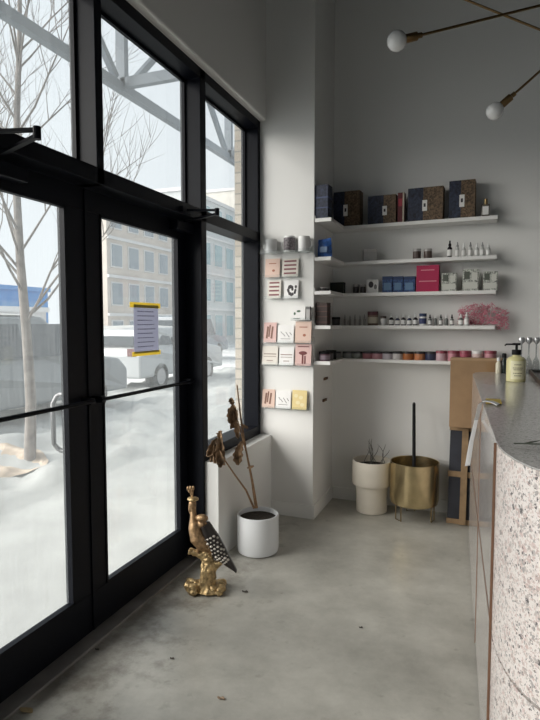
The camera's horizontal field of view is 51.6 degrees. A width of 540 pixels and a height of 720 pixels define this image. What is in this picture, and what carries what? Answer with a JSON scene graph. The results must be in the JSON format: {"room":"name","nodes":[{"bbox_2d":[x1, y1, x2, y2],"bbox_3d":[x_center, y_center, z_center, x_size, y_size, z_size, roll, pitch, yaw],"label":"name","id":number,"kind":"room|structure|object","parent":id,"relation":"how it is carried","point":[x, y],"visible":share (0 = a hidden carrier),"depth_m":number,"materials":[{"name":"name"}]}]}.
{"room":"shop","nodes":[
{"label":"shop","id":0,"kind":"room"},
{"bbox_2d":[126,0,265,120],"bbox_3d":[-1.336,-2.274,0.848,0.185,1.475,6.918,1,4,21],"label":"wall","id":1,"kind":"structure","parent":0,"point":[226,39],"depth_m":3.41,"materials":[{"name":"white paint"}]},
{"bbox_2d":[0,0,259,556],"bbox_3d":[-1.360,-0.080,1.003,0.135,2.925,6.918,1,4,21],"label":"window","id":2,"kind":"structure","parent":1,"relation":"in","point":[85,168],"depth_m":3.29,"materials":[{"name":"black metal"}]},
{"bbox_2d":[0,125,95,702],"bbox_3d":[-0.884,0.261,2.079,0.402,2.073,0.933,1,4,15],"label":"door","id":3,"kind":"structure","parent":2,"relation":"attached to","point":[35,649],"depth_m":2.42,"materials":[{"name":"black metal"}]},
{"bbox_2d":[0,556,198,719],"bbox_3d":[-0.822,1.284,2.595,0.130,0.032,1.850,1,4,21],"label":"trim","id":4,"kind":"structure","parent":2,"relation":"attached to","point":[28,691],"depth_m":2.50,"materials":[{"name":"grey metal"}]},
{"bbox_2d":[83,188,218,629],"bbox_3d":[-0.534,0.202,2.952,0.345,2.073,0.986,1,4,21],"label":"door","id":5,"kind":"structure","parent":2,"relation":"attached to","point":[110,593],"depth_m":2.75,"materials":[{"name":"black metal"}]},
{"bbox_2d":[130,302,160,356],"bbox_3d":[-0.666,-0.165,2.995,0.003,0.282,0.288,1,4,21],"label":"paper notice","id":6,"kind":"object","parent":5,"relation":"attached to","point":[146,339],"visible":1,"depth_m":2.99,"materials":[{"name":"grey"}]},
{"bbox_2d":[205,434,270,559],"bbox_3d":[-0.246,0.942,3.868,0.210,0.705,0.925,1,4,21],"label":"wall","id":7,"kind":"structure","parent":0,"point":[225,496],"depth_m":3.61,"materials":[{"name":"white paint"}]},
{"bbox_2d":[234,125,241,425],"bbox_3d":[-0.008,-1.348,4.806,0.075,5.450,1.270,1,4,21],"label":"wall","id":8,"kind":"structure","parent":0,"point":[237,132],"depth_m":4.26,"materials":[{"name":"beige brick"}]},
{"bbox_2d":[8,498,479,719],"bbox_3d":[1.402,1.530,0.355,5.835,0.200,7.666,1,4,21],"label":"floor","id":9,"kind":"structure","parent":0,"point":[291,646],"depth_m":2.57,"materials":[{"name":"concrete"}]},
{"bbox_2d":[183,486,236,595],"bbox_3d":[-0.325,0.980,3.023,0.291,0.590,0.175,0,4,0],"label":"statue","id":10,"kind":"object","parent":9,"relation":"on","point":[209,545],"visible":1,"depth_m":3.01,"materials":[{"name":"gold metal"}]},
{"bbox_2d":[237,506,278,557],"bbox_3d":[-0.077,1.093,3.553,0.264,0.245,0.264,1,4,21],"label":"pot","id":11,"kind":"object","parent":9,"relation":"on","point":[257,528],"visible":0.99,"depth_m":3.45,"materials":[{"name":"white ceramic"}]},
{"bbox_2d":[206,385,257,508],"bbox_3d":[-0.246,0.566,3.348,0.207,0.784,0.497,1,4,21],"label":"dried plant","id":12,"kind":"object","parent":11,"relation":"in","point":[216,452],"visible":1,"depth_m":3.52,"materials":[{"name":"brown plant"}]},
{"bbox_2d":[260,0,334,504],"bbox_3d":[0.160,-0.993,4.364,0.558,4.500,0.590,1,4,21],"label":"wall pier","id":13,"kind":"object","parent":9,"relation":"on","point":[297,131],"visible":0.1,"depth_m":4.09,"materials":[{"name":"white paint"}]},
{"bbox_2d":[271,485,332,519],"bbox_3d":[0.262,1.105,4.436,0.345,0.105,0.560,1,4,21],"label":"baseboard","id":14,"kind":"object","parent":13,"relation":"attached to","point":[299,510],"visible":0.86,"depth_m":4.20,"materials":[{"name":"white paint"}]},
{"bbox_3d":[0.121,-0.796,4.034,0.381,0.050,0.097,2,4,24],"label":"ledge","id":15,"kind":"object","parent":13,"relation":"attached to","visible":0},
{"bbox_2d":[263,239,276,253],"bbox_3d":[0.002,-0.830,4.085,0.096,0.101,0.082,-1,4,-12],"label":"mug","id":16,"kind":"object","parent":15,"relation":"on","point":[271,244],"visible":1,"depth_m":4.05,"materials":[{"name":"white ceramic"}]},
{"bbox_2d":[281,236,294,252],"bbox_3d":[0.137,-0.833,4.033,0.084,0.115,0.096,-2,4,-29],"label":"mug","id":17,"kind":"object","parent":15,"relation":"on","point":[289,241],"visible":1,"depth_m":3.99,"materials":[{"name":"white ceramic"}]},
{"bbox_2d":[298,236,312,251],"bbox_3d":[0.249,-0.826,3.985,0.096,0.108,0.082,-1,4,-12],"label":"mug","id":18,"kind":"object","parent":15,"relation":"on","point":[303,241],"visible":1,"depth_m":3.95,"materials":[{"name":"white ceramic"}]},
{"bbox_3d":[0.088,-0.627,4.084,0.291,0.050,0.052,2,4,24],"label":"ledge","id":19,"kind":"object","parent":13,"relation":"attached to","visible":0},
{"bbox_2d":[265,258,279,277],"bbox_3d":[0.019,-0.677,4.116,0.116,0.137,0.018,2,4,24],"label":"greeting card","id":20,"kind":"object","parent":19,"relation":"on","point":[272,266],"visible":1,"depth_m":4.11,"materials":[{"name":"beige"}]},
{"bbox_2d":[282,258,298,276],"bbox_3d":[0.147,-0.670,4.059,0.125,0.130,0.017,2,4,24],"label":"greeting card","id":21,"kind":"object","parent":19,"relation":"on","point":[289,266],"visible":1,"depth_m":4.06,"materials":[{"name":"beige paper"}]},
{"bbox_3d":[0.092,-0.473,4.093,0.284,0.050,0.052,2,4,24],"label":"ledge","id":22,"kind":"object","parent":13,"relation":"attached to","visible":0},
{"bbox_2d":[267,280,280,298],"bbox_3d":[0.032,-0.521,4.120,0.104,0.133,0.018,2,4,24],"label":"greeting card","id":23,"kind":"object","parent":22,"relation":"on","point":[274,286],"visible":1,"depth_m":4.12,"materials":[{"name":"beige paper"}]},
{"bbox_2d":[284,280,298,297],"bbox_3d":[0.155,-0.515,4.066,0.109,0.129,0.017,2,4,24],"label":"greeting card","id":24,"kind":"object","parent":22,"relation":"on","point":[290,286],"visible":1,"depth_m":4.06,"materials":[{"name":"white paper"}]},
{"bbox_3d":[0.134,-0.147,4.096,0.393,0.050,0.052,2,4,24],"label":"ledge","id":25,"kind":"object","parent":13,"relation":"attached to","visible":0},
{"bbox_2d":[263,323,276,342],"bbox_3d":[0.001,-0.205,4.156,0.101,0.148,0.019,2,4,24],"label":"greeting card","id":26,"kind":"object","parent":25,"relation":"on","point":[270,329],"visible":1,"depth_m":4.15,"materials":[{"name":"pink paper"}]},
{"bbox_2d":[277,325,293,342],"bbox_3d":[0.116,-0.192,4.105,0.126,0.130,0.017,2,4,24],"label":"greeting card","id":27,"kind":"object","parent":25,"relation":"on","point":[285,332],"visible":1,"depth_m":4.10,"materials":[{"name":"white paper"}]},
{"bbox_2d":[295,321,311,342],"bbox_3d":[0.241,-0.201,4.050,0.123,0.155,0.020,2,4,24],"label":"greeting card","id":28,"kind":"object","parent":25,"relation":"on","point":[302,329],"visible":1,"depth_m":4.05,"materials":[{"name":"beige"}]},
{"bbox_3d":[0.114,0.339,4.137,0.366,0.050,0.052,2,4,24],"label":"ledge","id":29,"kind":"object","parent":13,"relation":"attached to","visible":0},
{"bbox_2d":[262,389,274,407],"bbox_3d":[-0.011,0.287,4.193,0.102,0.137,0.018,2,4,24],"label":"greeting card","id":30,"kind":"object","parent":29,"relation":"on","point":[268,395],"visible":1,"depth_m":4.19,"materials":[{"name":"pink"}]},
{"bbox_2d":[275,390,290,408],"bbox_3d":[0.099,0.293,4.145,0.120,0.131,0.018,2,4,24],"label":"greeting card","id":31,"kind":"object","parent":29,"relation":"on","point":[283,398],"visible":1,"depth_m":4.14,"materials":[{"name":"white paper"}]},
{"bbox_2d":[292,390,306,409],"bbox_3d":[0.216,0.292,4.093,0.113,0.141,0.018,2,4,24],"label":"greeting card","id":32,"kind":"object","parent":29,"relation":"on","point":[299,397],"visible":1,"depth_m":4.09,"materials":[{"name":"yellow paper"}]},
{"bbox_3d":[0.127,0.017,4.110,0.394,0.050,0.052,2,4,24],"label":"ledge","id":33,"kind":"object","parent":13,"relation":"attached to","visible":0},
{"bbox_2d":[262,346,277,364],"bbox_3d":[0.001,-0.035,4.167,0.126,0.137,0.018,2,4,24],"label":"greeting card","id":34,"kind":"object","parent":33,"relation":"on","point":[269,353],"visible":1,"depth_m":4.16,"materials":[{"name":"beige paper"}]},
{"bbox_2d":[279,347,293,364],"bbox_3d":[0.122,-0.029,4.113,0.115,0.132,0.018,2,4,24],"label":"greeting card","id":35,"kind":"object","parent":33,"relation":"on","point":[286,354],"visible":1,"depth_m":4.11,"materials":[{"name":"white paper"}]},
{"bbox_2d":[295,344,311,365],"bbox_3d":[0.242,-0.038,4.061,0.123,0.156,0.020,2,4,24],"label":"greeting card","id":36,"kind":"object","parent":33,"relation":"on","point":[302,351],"visible":1,"depth_m":4.06,"materials":[{"name":"pink paper"}]},
{"bbox_3d":[0.233,-0.295,4.042,0.161,0.020,0.052,2,4,24],"label":"ledge","id":37,"kind":"object","parent":13,"relation":"attached to","visible":0},
{"bbox_2d":[292,306,305,319],"bbox_3d":[0.208,-0.341,4.052,0.100,0.102,0.015,2,4,24],"label":"greeting card","id":38,"kind":"object","parent":37,"relation":"on","point":[298,312],"visible":1,"depth_m":4.05,"materials":[{"name":"white paper"}]},
{"bbox_2d":[352,455,389,514],"bbox_3d":[0.785,0.965,4.308,0.300,0.400,0.300,1,4,21],"label":"planter","id":39,"kind":"object","parent":9,"relation":"on","point":[372,481],"visible":0.94,"depth_m":4.20,"materials":[{"name":"beige ceramic"}]},
{"bbox_2d":[363,440,389,463],"bbox_3d":[0.814,0.709,4.271,0.199,0.214,0.053,1,4,12],"label":"dried grass","id":40,"kind":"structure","parent":39,"relation":"on","point":[370,451],"depth_m":4.28,"materials":[{"name":"grey"}]},
{"bbox_2d":[390,455,439,522],"bbox_3d":[1.070,0.960,4.146,0.354,0.427,0.354,1,4,21],"label":"planter","id":41,"kind":"object","parent":9,"relation":"on","point":[413,488],"visible":1,"depth_m":4.00,"materials":[{"name":"metal"}]},
{"bbox_2d":[412,402,415,466],"bbox_3d":[1.066,0.583,4.135,0.027,0.531,0.111,1,4,9],"label":"stick","id":42,"kind":"object","parent":41,"relation":"on","point":[413,404],"visible":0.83,"depth_m":4.13,"materials":[{"name":"black"}]},
{"bbox_2d":[446,427,470,525],"bbox_3d":[1.490,0.838,4.005,0.410,0.697,0.146,2,4,24],"label":"framed board","id":43,"kind":"object","parent":9,"relation":"on","point":[458,473],"visible":0.36,"depth_m":4.05,"materials":[{"name":"brown wood"}]},
{"bbox_2d":[449,357,506,427],"bbox_3d":[1.505,0.234,3.945,0.442,0.497,0.092,2,4,24],"label":"cardboard box","id":44,"kind":"object","parent":43,"relation":"on","point":[462,369],"visible":0.49,"depth_m":3.96,"materials":[{"name":"beige cardboard"}]},
{"bbox_2d":[469,372,539,719],"bbox_3d":[1.259,0.732,2.407,0.792,1.118,2.796,1,4,21],"label":"counter","id":45,"kind":"object","parent":9,"relation":"on","point":[504,505],"depth_m":1.49,"materials":[{"name":"grey stone"}]},
{"bbox_2d":[465,398,501,465],"bbox_3d":[0.865,0.261,2.240,0.114,0.184,0.671,2,4,23],"label":"ribbon","id":46,"kind":"object","parent":45,"relation":"hanging from","point":[489,401],"visible":1,"depth_m":2.27,"materials":[{"name":"white fabric"}]},
{"bbox_2d":[495,357,501,372],"bbox_3d":[1.504,0.035,3.674,0.036,0.105,0.036,1,4,21],"label":"bottle","id":47,"kind":"object","parent":45,"relation":"on","point":[498,363],"visible":1,"depth_m":3.66,"materials":[{"name":"beige plastic"}]},
{"bbox_2d":[501,353,506,372],"bbox_3d":[1.541,0.022,3.676,0.043,0.131,0.043,1,4,21],"label":"bottle","id":48,"kind":"object","parent":45,"relation":"on","point":[504,355],"visible":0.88,"depth_m":3.66,"materials":[{"name":"green glass"}]},
{"bbox_2d":[473,372,539,470],"bbox_3d":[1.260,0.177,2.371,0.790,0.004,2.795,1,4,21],"label":"countertop","id":49,"kind":"structure","parent":45,"relation":"on","point":[515,420],"depth_m":2.05,"materials":[{"name":"grey stone"}]},
{"bbox_2d":[505,343,525,381],"bbox_3d":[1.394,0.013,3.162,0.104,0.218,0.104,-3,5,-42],"label":"soap bottle","id":50,"kind":"object","parent":45,"relation":"on","point":[515,364],"visible":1,"depth_m":3.13,"materials":[{"name":"yellow plastic"}]},
{"bbox_2d":[529,369,539,384],"bbox_3d":[1.686,0.102,3.252,0.274,0.026,0.786,1,4,21],"label":"serving tray","id":51,"kind":"object","parent":45,"relation":"on","point":[534,373],"visible":1,"depth_m":3.42,"materials":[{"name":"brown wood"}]},
{"bbox_2d":[332,0,539,499],"bbox_3d":[2.667,-0.944,3.627,5.900,4.500,0.457,1,4,21],"label":"wall","id":52,"kind":"structure","parent":0,"point":[414,116],"depth_m":4.20,"materials":[{"name":"white paint"}]},
{"bbox_2d":[314,357,449,364],"bbox_3d":[0.985,0.009,4.094,1.222,0.046,0.550,1,4,21],"label":"wall shelf","id":53,"kind":"object","parent":52,"relation":"attached to","point":[337,360],"visible":0.61,"depth_m":4.17,"materials":[{"name":"white paint"}]},
{"bbox_2d":[319,351,329,360],"bbox_3d":[0.400,-0.029,4.096,0.082,0.068,0.082,1,4,21],"label":"candle tin","id":54,"kind":"object","parent":53,"relation":"on","point":[323,355],"visible":0.99,"depth_m":4.06,"materials":[{"name":"pink"}]},
{"bbox_2d":[352,351,362,358],"bbox_3d":[0.686,-0.040,4.383,0.084,0.053,0.084,1,4,21],"label":"candle tin","id":55,"kind":"object","parent":53,"relation":"on","point":[355,354],"visible":0.98,"depth_m":4.35,"materials":[{"name":"grey"}]},
{"bbox_2d":[372,351,382,358],"bbox_3d":[0.831,-0.038,4.319,0.084,0.056,0.084,1,4,21],"label":"candle tin","id":56,"kind":"object","parent":53,"relation":"on","point":[375,354],"visible":1,"depth_m":4.29,"materials":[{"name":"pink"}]},
{"bbox_2d":[382,351,392,358],"bbox_3d":[0.905,-0.036,4.286,0.084,0.058,0.084,1,4,21],"label":"candle tin","id":57,"kind":"object","parent":53,"relation":"on","point":[386,354],"visible":0.96,"depth_m":4.25,"materials":[{"name":"grey metal"}]},
{"bbox_2d":[392,351,402,359],"bbox_3d":[0.975,-0.035,4.255,0.084,0.059,0.084,1,4,21],"label":"candle tin","id":58,"kind":"object","parent":53,"relation":"on","point":[397,355],"visible":0.98,"depth_m":4.22,"materials":[{"name":"grey"}]},
{"bbox_2d":[403,351,413,359],"bbox_3d":[1.047,-0.034,4.224,0.084,0.061,0.084,1,4,21],"label":"candle tin","id":59,"kind":"object","parent":53,"relation":"on","point":[407,355],"visible":1,"depth_m":4.19,"materials":[{"name":"brown metal"}]},
{"bbox_2d":[414,351,424,359],"bbox_3d":[1.124,-0.032,4.189,0.084,0.063,0.084,1,4,21],"label":"candle tin","id":60,"kind":"object","parent":53,"relation":"on","point":[418,355],"visible":1,"depth_m":4.16,"materials":[{"name":"brown metal"}]},
{"bbox_2d":[425,351,435,360],"bbox_3d":[1.198,-0.031,4.157,0.084,0.064,0.084,1,4,21],"label":"candle tin","id":61,"kind":"object","parent":53,"relation":"on","point":[429,355],"visible":0.98,"depth_m":4.12,"materials":[{"name":"blue metal"}]},
{"bbox_2d":[436,350,446,360],"bbox_3d":[1.266,-0.033,4.127,0.084,0.072,0.084,1,4,21],"label":"candle tin","id":62,"kind":"object","parent":53,"relation":"on","point":[441,355],"visible":1,"depth_m":4.09,"materials":[{"name":"pink metal"}]},
{"bbox_2d":[447,350,458,360],"bbox_3d":[1.343,-0.031,4.092,0.084,0.074,0.084,1,4,21],"label":"candle tin","id":63,"kind":"object","parent":53,"relation":"on","point":[451,353],"visible":0.77,"depth_m":4.06,"materials":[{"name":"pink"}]},
{"bbox_2d":[459,350,471,356],"bbox_3d":[1.420,-0.030,4.059,0.084,0.075,0.084,1,4,21],"label":"candle tin","id":64,"kind":"object","parent":53,"relation":"on","point":[462,353],"visible":0.7,"depth_m":4.03,"materials":[{"name":"red"}]},
{"bbox_2d":[472,350,483,357],"bbox_3d":[1.498,-0.029,4.024,0.084,0.077,0.084,1,4,21],"label":"candle tin","id":65,"kind":"object","parent":53,"relation":"on","point":[475,353],"visible":0.66,"depth_m":3.99,"materials":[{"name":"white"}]},
{"bbox_2d":[484,350,496,357],"bbox_3d":[1.574,-0.027,3.990,0.084,0.079,0.084,1,4,21],"label":"candle tin","id":66,"kind":"object","parent":53,"relation":"on","point":[487,353],"visible":0.67,"depth_m":3.96,"materials":[{"name":"pink metal"}]},
{"bbox_2d":[333,486,447,512],"bbox_3d":[2.885,1.164,3.588,5.173,0.100,0.012,2,4,24],"label":"baseboard","id":67,"kind":"structure","parent":52,"relation":"attached to","point":[344,493],"depth_m":4.55,"materials":[{"name":"white paint"}]},
{"bbox_2d":[314,323,494,328],"bbox_3d":[0.985,-0.249,4.077,1.222,0.046,0.550,1,4,21],"label":"wall shelf","id":68,"kind":"object","parent":52,"relation":"attached to","point":[315,325],"visible":0.99,"depth_m":4.11,"materials":[{"name":"white paint"}]},
{"bbox_2d":[315,303,330,325],"bbox_3d":[0.387,-0.334,4.069,0.090,0.165,0.082,2,4,24],"label":"box","id":69,"kind":"object","parent":68,"relation":"on","point":[323,310],"visible":0.88,"depth_m":4.03,"materials":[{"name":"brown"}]},
{"bbox_2d":[368,311,377,324],"bbox_3d":[0.795,-0.321,4.316,0.082,0.106,0.082,1,4,21],"label":"candle tin","id":70,"kind":"object","parent":68,"relation":"on","point":[372,315],"visible":0.91,"depth_m":4.28,"materials":[{"name":"brown"}]},
{"bbox_2d":[419,313,426,324],"bbox_3d":[1.140,-0.302,4.164,0.053,0.089,0.053,1,4,21],"label":"candle tin","id":71,"kind":"object","parent":68,"relation":"on","point":[422,316],"visible":0.87,"depth_m":4.14,"materials":[{"name":"metal"}]},
{"bbox_2d":[457,302,509,329],"bbox_3d":[1.533,-0.315,4.018,0.359,0.202,0.099,1,4,21],"label":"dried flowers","id":72,"kind":"object","parent":68,"relation":"on","point":[501,317],"visible":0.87,"depth_m":4.00,"materials":[{"name":"pink plant"}]},
{"bbox_2d":[314,288,495,297],"bbox_3d":[0.985,-0.496,4.060,1.222,0.046,0.550,1,4,21],"label":"wall shelf","id":73,"kind":"object","parent":52,"relation":"attached to","point":[332,294],"visible":1,"depth_m":4.11,"materials":[{"name":"white paint"}]},
{"bbox_2d":[330,282,344,292],"bbox_3d":[0.536,-0.568,4.425,0.108,0.089,0.062,2,4,24],"label":"carton","id":74,"kind":"object","parent":73,"relation":"on","point":[339,287],"visible":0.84,"depth_m":4.39,"materials":[{"name":"black cardboard"}]},
{"bbox_2d":[367,279,378,292],"bbox_3d":[0.792,-0.567,4.300,0.093,0.104,0.026,2,4,24],"label":"pack","id":75,"kind":"object","parent":73,"relation":"on","point":[372,284],"visible":1,"depth_m":4.29,"materials":[{"name":"white cardboard"}]},
{"bbox_2d":[382,276,392,291],"bbox_3d":[0.901,-0.575,4.263,0.078,0.123,0.063,2,4,24],"label":"box","id":76,"kind":"object","parent":73,"relation":"on","point":[387,281],"visible":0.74,"depth_m":4.23,"materials":[{"name":"blue cardboard"}]},
{"bbox_2d":[393,276,403,291],"bbox_3d":[0.974,-0.571,4.230,0.075,0.120,0.063,2,4,24],"label":"box","id":77,"kind":"object","parent":73,"relation":"on","point":[398,282],"visible":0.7,"depth_m":4.20,"materials":[{"name":"blue cardboard"}]},
{"bbox_2d":[403,276,415,291],"bbox_3d":[1.051,-0.567,4.197,0.085,0.118,0.063,2,4,24],"label":"box","id":78,"kind":"object","parent":73,"relation":"on","point":[409,281],"visible":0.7,"depth_m":4.17,"materials":[{"name":"blue cardboard"}]},
{"bbox_2d":[416,265,439,291],"bbox_3d":[1.169,-0.602,4.136,0.161,0.194,0.052,2,4,24],"label":"box","id":79,"kind":"object","parent":73,"relation":"on","point":[427,276],"visible":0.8,"depth_m":4.11,"materials":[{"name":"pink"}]},
{"bbox_2d":[441,273,456,290],"bbox_3d":[1.308,-0.567,4.074,0.105,0.133,0.047,2,4,24],"label":"patterned box","id":80,"kind":"object","parent":73,"relation":"on","point":[449,280],"visible":0.82,"depth_m":4.05,"materials":[{"name":"grey cardboard"}]},
{"bbox_2d":[462,269,478,290],"bbox_3d":[1.442,-0.573,4.014,0.108,0.153,0.047,2,4,24],"label":"patterned box","id":81,"kind":"object","parent":73,"relation":"on","point":[470,281],"visible":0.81,"depth_m":3.99,"materials":[{"name":"grey cardboard"}]},
{"bbox_2d":[483,271,497,290],"bbox_3d":[1.563,-0.560,3.961,0.096,0.134,0.047,2,4,24],"label":"patterned box","id":82,"kind":"object","parent":73,"relation":"on","point":[490,278],"visible":0.91,"depth_m":3.94,"materials":[{"name":"grey cardboard"}]},
{"bbox_2d":[314,254,496,267],"bbox_3d":[0.985,-0.738,4.044,1.222,0.046,0.550,1,4,21],"label":"wall shelf","id":83,"kind":"object","parent":52,"relation":"attached to","point":[330,261],"visible":1,"depth_m":4.12,"materials":[{"name":"white paint"}]},
{"bbox_2d":[318,238,331,256],"bbox_3d":[0.395,-0.810,4.037,0.112,0.140,0.067,2,4,24],"label":"packet","id":84,"kind":"object","parent":83,"relation":"on","point":[324,245],"visible":0.92,"depth_m":4.02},
{"bbox_2d":[363,249,376,260],"bbox_3d":[0.770,-0.805,4.311,0.103,0.092,0.072,0,4,4],"label":"carton","id":85,"kind":"object","parent":83,"relation":"on","point":[368,254],"visible":0.78,"depth_m":4.28,"materials":[{"name":"grey cardboard"}]},
{"bbox_2d":[413,248,420,258],"bbox_3d":[1.092,-0.787,4.153,0.061,0.077,0.061,1,4,21],"label":"candle tin","id":86,"kind":"object","parent":83,"relation":"on","point":[416,252],"visible":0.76,"depth_m":4.13,"materials":[{"name":"brown glass"}]},
{"bbox_2d":[424,248,431,257],"bbox_3d":[1.165,-0.782,4.121,0.061,0.072,0.061,1,4,21],"label":"candle tin","id":87,"kind":"object","parent":83,"relation":"on","point":[427,252],"visible":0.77,"depth_m":4.09,"materials":[{"name":"brown glass"}]},
{"bbox_2d":[315,215,497,232],"bbox_3d":[0.985,-1.010,4.026,1.222,0.046,0.550,1,4,21],"label":"wall shelf","id":88,"kind":"object","parent":52,"relation":"attached to","point":[329,223],"visible":0.99,"depth_m":4.10,"materials":[{"name":"white paint"}]},
{"bbox_2d":[315,184,331,217],"bbox_3d":[0.383,-1.130,4.017,0.105,0.235,0.102,2,4,24],"label":"gift box","id":89,"kind":"object","parent":88,"relation":"on","point":[323,193],"visible":0.84,"depth_m":3.97,"materials":[{"name":"blue cardboard"}]},
{"bbox_2d":[334,190,362,225],"bbox_3d":[0.611,-1.171,4.361,0.208,0.269,0.103,2,4,24],"label":"gift box","id":90,"kind":"object","parent":88,"relation":"on","point":[348,205],"visible":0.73,"depth_m":4.31,"materials":[{"name":"brown cardboard"}]},
{"bbox_2d":[368,194,397,223],"bbox_3d":[0.861,-1.136,4.253,0.213,0.214,0.103,2,4,24],"label":"gift box","id":91,"kind":"object","parent":88,"relation":"on","point":[381,208],"visible":0.75,"depth_m":4.21,"materials":[{"name":"cardboard"}]},
{"bbox_2d":[398,192,405,221],"bbox_3d":[0.987,-1.136,4.186,0.048,0.223,0.062,2,4,24],"label":"box","id":92,"kind":"object","parent":88,"relation":"on","point":[401,196],"visible":0.8,"depth_m":4.16,"materials":[{"name":"red cardboard"}]},
{"bbox_2d":[408,186,444,220],"bbox_3d":[1.153,-1.142,4.123,0.250,0.243,0.103,2,4,24],"label":"gift box","id":93,"kind":"object","parent":88,"relation":"on","point":[424,203],"visible":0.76,"depth_m":4.08,"materials":[{"name":"brown cardboard"}]},
{"bbox_2d":[449,179,475,217],"bbox_3d":[1.385,-1.147,4.020,0.176,0.268,0.103,2,4,24],"label":"gift box","id":94,"kind":"object","parent":88,"relation":"on","point":[462,193],"visible":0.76,"depth_m":3.97,"materials":[{"name":"brown cardboard"}]},
{"bbox_2d":[481,199,489,215],"bbox_3d":[1.523,-1.072,3.943,0.053,0.128,0.042,2,4,24],"label":"bottle","id":95,"kind":"object","parent":88,"relation":"on","point":[485,207],"visible":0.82,"depth_m":3.93,"materials":[{"name":"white glass"}]},
{"bbox_2d":[387,0,539,51],"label":"chandelier","id":96,"kind":"object","parent":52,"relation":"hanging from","point":[397,40],"depth_m":2.62,"materials":[{"name":"white glass"}]},
{"bbox_2d":[406,31,422,42],"bbox_3d":[0.669,-1.506,2.610,0.091,0.053,0.039,-1,4,-8],"label":"bulb socket","id":97,"kind":"object","parent":96,"relation":"attached to","point":[414,36],"depth_m":2.59,"materials":[{"name":"gold metal"}]},
{"bbox_2d":[486,70,539,119],"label":"chandelier","id":98,"kind":"object","parent":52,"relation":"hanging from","point":[495,110],"depth_m":2.96,"materials":[{"name":"white glass"}]},
{"bbox_2d":[500,92,515,106],"bbox_3d":[1.267,-1.387,2.976,0.083,0.076,0.040,1,4,21],"label":"bulb socket","id":99,"kind":"object","parent":98,"relation":"attached to","point":[504,102],"depth_m":2.96,"materials":[{"name":"gold metal"}]},
{"label":"outside","id":100,"kind":"structure","parent":0,"visible":0},
{"bbox_2d":[0,367,235,647],"bbox_3d":[-1.058,0.715,11.167,6.400,0.369,32.000,1,4,21],"label":"snow","id":101,"kind":"object","parent":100,"point":[139,427],"visible":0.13,"depth_m":5.12,"materials":[{"name":"white snow"}]},
{"bbox_2d":[0,313,126,410],"bbox_3d":[-4.407,0.140,8.749,1.931,1.765,4.715,1,4,21],"label":"parked car","id":102,"kind":"object","parent":101,"relation":"on","point":[45,336],"visible":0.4,"depth_m":8.52,"materials":[{"name":"grey paint"}]},
{"bbox_2d":[0,0,167,460],"bbox_3d":[-2.668,-2.752,5.717,3.676,8.137,3.363,3,5,36],"label":"street tree","id":103,"kind":"object","parent":101,"relation":"on","point":[16,231],"visible":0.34,"depth_m":5.88,"materials":[{"name":"grey plant"}]},
{"bbox_2d":[0,0,234,166],"bbox_3d":[-1.621,-1.073,3.759,2.180,5.040,22.000,1,4,21],"label":"truss","id":104,"kind":"object","parent":101,"relation":"on","point":[117,78],"visible":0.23,"depth_m":4.94,"materials":[{"name":"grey metal"}]},
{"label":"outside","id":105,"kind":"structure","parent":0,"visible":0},
{"bbox_2d":[127,342,234,384],"bbox_3d":[-37.719,-1.000,41.053,83.500,0.230,170.000,1,4,21],"label":"street","id":106,"kind":"structure","parent":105,"point":[228,355],"depth_m":24.01,"materials":[{"name":"white snow"}]},
{"bbox_2d":[0,306,49,320],"bbox_3d":[-15.251,-1.224,24.734,3.250,2.450,11.700,1,4,21],"label":"building","id":107,"kind":"structure","parent":106,"relation":"on","point":[41,312],"depth_m":27.63,"materials":[{"name":"white"}]},
{"bbox_2d":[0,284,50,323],"bbox_3d":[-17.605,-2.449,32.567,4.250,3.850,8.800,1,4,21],"label":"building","id":108,"kind":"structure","parent":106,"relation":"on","point":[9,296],"depth_m":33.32,"materials":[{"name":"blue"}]},
{"bbox_2d":[102,219,171,325],"bbox_3d":[-8.861,-4.989,34.596,3.450,8.650,8.300,1,4,21],"label":"building","id":109,"kind":"structure","parent":106,"relation":"on","point":[136,263],"depth_m":32.28,"materials":[{"name":"grey concrete"}]},
{"bbox_2d":[104,325,221,387],"bbox_3d":[-2.982,-0.141,14.619,1.947,1.545,4.215,1,4,21],"label":"parked car","id":110,"kind":"object","parent":106,"relation":"on","point":[156,369],"visible":0.51,"depth_m":12.87,"materials":[{"name":"grey paint"}]},
{"bbox_2d":[158,315,227,350],"bbox_3d":[-3.662,-0.992,24.360,1.923,1.945,4.715,1,4,21],"label":"parked car","id":111,"kind":"object","parent":106,"relation":"on","point":[163,320],"visible":0.13,"depth_m":24.63,"materials":[{"name":"grey paint"}]},
{"bbox_2d":[153,187,234,342],"bbox_3d":[-8.302,-6.824,45.568,10.250,10.850,12.200,1,4,21],"label":"building","id":112,"kind":"structure","parent":106,"relation":"on","point":[220,249],"depth_m":43.19,"materials":[{"name":"grey concrete"}]},
{"bbox_2d":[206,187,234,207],"bbox_3d":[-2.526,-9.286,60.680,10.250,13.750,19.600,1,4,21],"label":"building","id":113,"kind":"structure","parent":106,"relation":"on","point":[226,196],"depth_m":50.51,"materials":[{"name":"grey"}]},
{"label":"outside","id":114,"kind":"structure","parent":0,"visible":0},
{"bbox_2d":[0,443,48,477],"bbox_3d":[-2.863,1.065,5.821,0.921,0.194,1.100,1,4,21],"label":"pit","id":115,"kind":"object","parent":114,"point":[6,448],"visible":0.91,"depth_m":6.08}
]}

